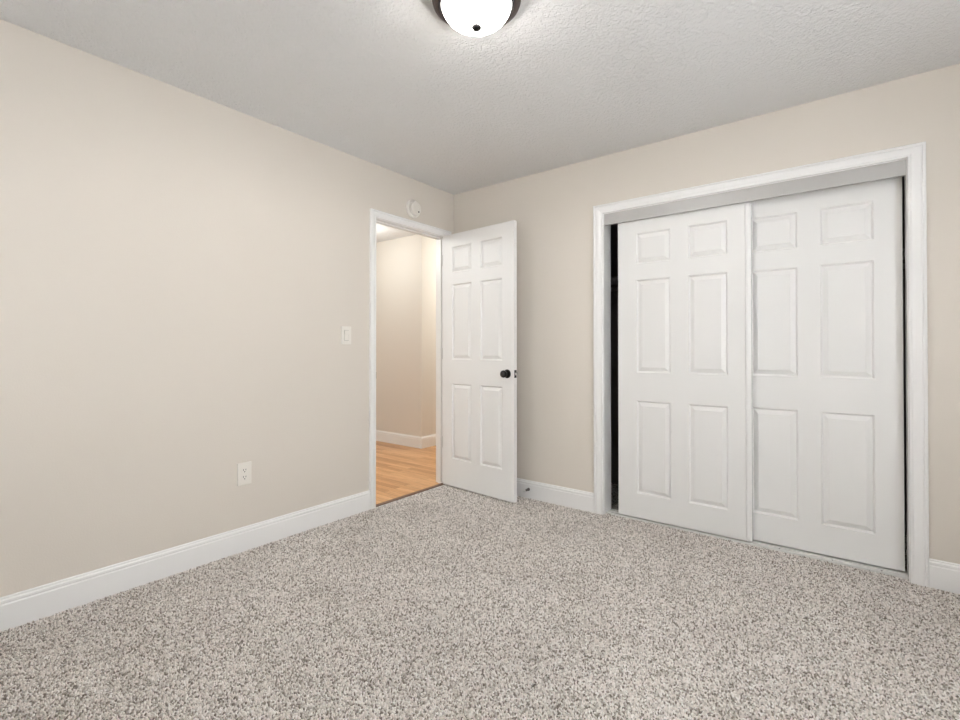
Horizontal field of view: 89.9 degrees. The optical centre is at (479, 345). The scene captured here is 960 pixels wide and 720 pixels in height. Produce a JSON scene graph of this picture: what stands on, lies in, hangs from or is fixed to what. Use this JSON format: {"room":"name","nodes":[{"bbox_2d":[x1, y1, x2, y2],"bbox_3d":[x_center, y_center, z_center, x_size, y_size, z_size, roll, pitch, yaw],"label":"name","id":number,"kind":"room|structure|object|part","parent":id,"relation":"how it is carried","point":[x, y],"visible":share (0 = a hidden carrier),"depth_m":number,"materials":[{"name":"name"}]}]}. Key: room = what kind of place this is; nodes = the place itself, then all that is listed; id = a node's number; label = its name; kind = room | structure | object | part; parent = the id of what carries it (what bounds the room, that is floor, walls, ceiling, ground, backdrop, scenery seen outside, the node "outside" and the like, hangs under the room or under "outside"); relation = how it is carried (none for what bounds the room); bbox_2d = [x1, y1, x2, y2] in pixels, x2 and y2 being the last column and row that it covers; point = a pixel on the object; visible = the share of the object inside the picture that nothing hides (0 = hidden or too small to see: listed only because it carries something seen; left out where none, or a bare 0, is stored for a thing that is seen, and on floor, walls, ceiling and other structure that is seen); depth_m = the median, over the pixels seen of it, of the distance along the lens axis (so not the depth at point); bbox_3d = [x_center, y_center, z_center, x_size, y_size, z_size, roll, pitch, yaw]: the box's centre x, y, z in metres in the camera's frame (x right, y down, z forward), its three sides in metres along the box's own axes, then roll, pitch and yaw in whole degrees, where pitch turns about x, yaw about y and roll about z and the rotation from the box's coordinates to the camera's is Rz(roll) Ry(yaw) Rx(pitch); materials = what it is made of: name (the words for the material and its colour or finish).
{"room":"empty bedroom","nodes":[
{"label":"empty bedroom","id":0,"kind":"room"},
{"bbox_2d":[0,19,453,596],"bbox_3d":[-1.540,-0.078,2.487,0.100,2.510,4.170,0,-1,38],"label":"wall","id":1,"kind":"structure","parent":0,"point":[182,272],"depth_m":2.37,"materials":[{"name":"beige paint"}]},
{"bbox_2d":[0,490,369,631],"bbox_3d":[-1.734,1.071,2.133,0.014,0.134,3.147,0,-1,38],"label":"baseboard","id":2,"kind":"structure","parent":1,"relation":"attached to","point":[17,609],"depth_m":2.35,"materials":[{"name":"white paint"}]},
{"bbox_2d":[237,461,250,485],"bbox_3d":[-1.314,0.714,2.683,0.008,0.124,0.078,0,-1,38],"label":"wall outlet","id":3,"kind":"object","parent":1,"relation":"attached to","point":[243,469],"visible":1,"depth_m":2.68,"materials":[{"name":"white plastic"}]},
{"bbox_2d":[341,326,350,343],"bbox_3d":[-0.896,-0.069,3.226,0.014,0.121,0.080,0,-1,38],"label":"light switch","id":4,"kind":"object","parent":1,"relation":"attached to","point":[345,330],"visible":1,"depth_m":3.22,"materials":[{"name":"white plastic"}]},
{"bbox_2d":[369,208,450,508],"bbox_3d":[-0.556,0.093,3.755,0.140,2.116,0.857,0,-1,38],"label":"door frame","id":5,"kind":"structure","parent":1,"relation":"attached to","point":[374,213],"depth_m":3.59,"materials":[{"name":"white paint"}]},
{"bbox_2d":[406,200,420,217],"bbox_3d":[-0.503,-1.059,3.714,0.046,0.142,0.142,0,-1,38],"label":"smoke detector","id":6,"kind":"object","parent":1,"relation":"attached to","point":[413,208],"visible":1,"depth_m":3.69,"materials":[{"name":"white plastic"}]},
{"bbox_2d":[442,220,516,502],"bbox_3d":[-0.020,0.114,3.741,0.768,2.046,0.161,0,-1,42],"label":"door","id":7,"kind":"structure","parent":1,"relation":"in","point":[479,350],"depth_m":3.70,"materials":[{"name":"white paint"}]},
{"bbox_3d":[0.179,0.205,3.494,0.055,0.055,0.063,0,-1,42],"label":"knob","id":8,"kind":"part","parent":7,"relation":"part of","materials":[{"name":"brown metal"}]},
{"bbox_2d":[376,234,435,436],"bbox_3d":[-0.949,-0.036,7.075,2.415,2.500,2.190,0,-1,38],"label":"wall","id":9,"kind":"structure","parent":0,"point":[405,266],"depth_m":5.64,"materials":[{"name":"beige paint"}]},
{"bbox_2d":[376,430,435,448],"bbox_3d":[-0.978,1.115,7.016,2.430,0.134,2.104,0,-1,38],"label":"baseboard","id":10,"kind":"structure","parent":9,"relation":"attached to","point":[382,436],"depth_m":5.61,"materials":[{"name":"white paint"}]},
{"bbox_2d":[376,441,439,503],"bbox_3d":[-1.536,1.188,5.364,3.570,0.046,5.600,0,-1,38],"label":"floor","id":11,"kind":"structure","parent":0,"point":[401,470],"depth_m":4.46,"materials":[{"name":"brown wood"}]},
{"bbox_2d":[376,483,444,506],"bbox_3d":[-0.530,1.162,3.726,0.034,0.031,0.743,0,-1,38],"label":"threshold","id":12,"kind":"object","parent":11,"relation":"on","point":[440,484],"visible":0.28,"depth_m":3.70,"materials":[{"name":"brown wood"}]},
{"bbox_2d":[0,0,959,242],"bbox_3d":[-0.475,-1.354,3.570,7.470,0.120,7.170,0,-1,38],"label":"ceiling","id":13,"kind":"structure","parent":0,"point":[391,85],"depth_m":2.23,"materials":[{"name":"white paint"}]},
{"bbox_2d":[432,0,520,31],"bbox_3d":[-0.013,-1.238,1.784,0.330,0.142,0.330,0,-1,38],"label":"ceiling light","id":14,"kind":"object","parent":13,"relation":"attached to","point":[464,15],"visible":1,"depth_m":1.86,"materials":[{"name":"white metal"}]},
{"bbox_2d":[0,484,959,719],"bbox_3d":[0.028,1.151,1.357,3.750,0.034,4.080,0,-1,38],"label":"floor","id":15,"kind":"structure","parent":0,"point":[514,530],"depth_m":1.80,"materials":[{"name":"beige carpet"}]},
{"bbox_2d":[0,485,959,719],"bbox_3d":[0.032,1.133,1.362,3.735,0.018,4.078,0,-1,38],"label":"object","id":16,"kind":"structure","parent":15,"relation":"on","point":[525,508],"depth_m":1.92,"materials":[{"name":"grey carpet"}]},
{"bbox_2d":[606,508,908,579],"bbox_3d":[1.503,1.152,2.853,1.549,0.036,0.092,0,-1,38],"label":"track","id":17,"kind":"object","parent":15,"relation":"on","point":[839,561],"visible":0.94,"depth_m":2.64,"materials":[{"name":"white"}]},
{"bbox_2d":[618,201,752,541],"bbox_3d":[1.257,0.130,3.021,0.792,1.998,0.037,0,-1,38],"label":"door","id":18,"kind":"structure","parent":17,"relation":"on","point":[685,404],"depth_m":2.98,"materials":[{"name":"white paint"}]},
{"bbox_2d":[454,63,959,563],"bbox_3d":[1.303,-0.074,2.998,3.970,2.510,0.120,0,-1,38],"label":"wall","id":19,"kind":"structure","parent":0,"point":[552,209],"depth_m":2.97,"materials":[{"name":"beige paint"}]},
{"bbox_2d":[517,478,593,512],"bbox_3d":[0.280,1.084,3.696,1.285,0.134,0.014,0,-1,38],"label":"baseboard","id":20,"kind":"structure","parent":19,"relation":"attached to","point":[553,494],"depth_m":3.48,"materials":[{"name":"white paint"}]},
{"bbox_2d":[593,141,928,587],"bbox_3d":[1.487,0.090,2.841,1.689,2.108,0.140,0,-1,38],"label":"door frame","id":21,"kind":"structure","parent":19,"relation":"attached to","point":[915,154],"depth_m":2.47,"materials":[{"name":"white paint"}]},
{"bbox_2d":[752,177,904,571],"bbox_3d":[1.814,0.127,2.654,0.784,1.998,0.034,0,-1,38],"label":"door","id":22,"kind":"structure","parent":19,"relation":"in","point":[828,377],"depth_m":2.58,"materials":[{"name":"white paint"}]},
{"bbox_2d":[929,558,959,593],"bbox_3d":[2.427,1.070,2.033,0.784,0.134,0.014,0,-1,38],"label":"baseboard","id":23,"kind":"structure","parent":19,"relation":"attached to","point":[943,575],"depth_m":2.23,"materials":[{"name":"white paint"}]},
{"bbox_2d":[611,176,906,534],"bbox_3d":[1.756,-0.067,3.191,2.410,2.500,0.740,0,-1,38],"label":"wall","id":24,"kind":"structure","parent":0,"point":[614,228],"depth_m":4.01,"materials":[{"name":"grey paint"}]},
{"bbox_2d":[611,248,904,284],"bbox_3d":[1.824,-0.496,3.281,2.210,0.078,0.320,0,-1,38],"label":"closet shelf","id":25,"kind":"object","parent":24,"relation":"attached to","point":[614,280],"visible":0.02,"depth_m":3.71,"materials":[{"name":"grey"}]},
{"bbox_2d":[611,263,904,290],"bbox_3d":[1.750,-0.442,3.186,2.210,0.030,0.030,0,-1,38],"label":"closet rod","id":26,"kind":"object","parent":25,"relation":"attached to","point":[612,288],"visible":0.02,"depth_m":3.71,"materials":[{"name":"grey metal"}]},
{"bbox_2d":[611,483,906,570],"bbox_3d":[1.726,1.162,3.142,2.410,0.040,0.638,0,-1,38],"label":"floor","id":27,"kind":"structure","parent":0,"point":[614,487],"depth_m":3.56,"materials":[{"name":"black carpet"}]}
]}

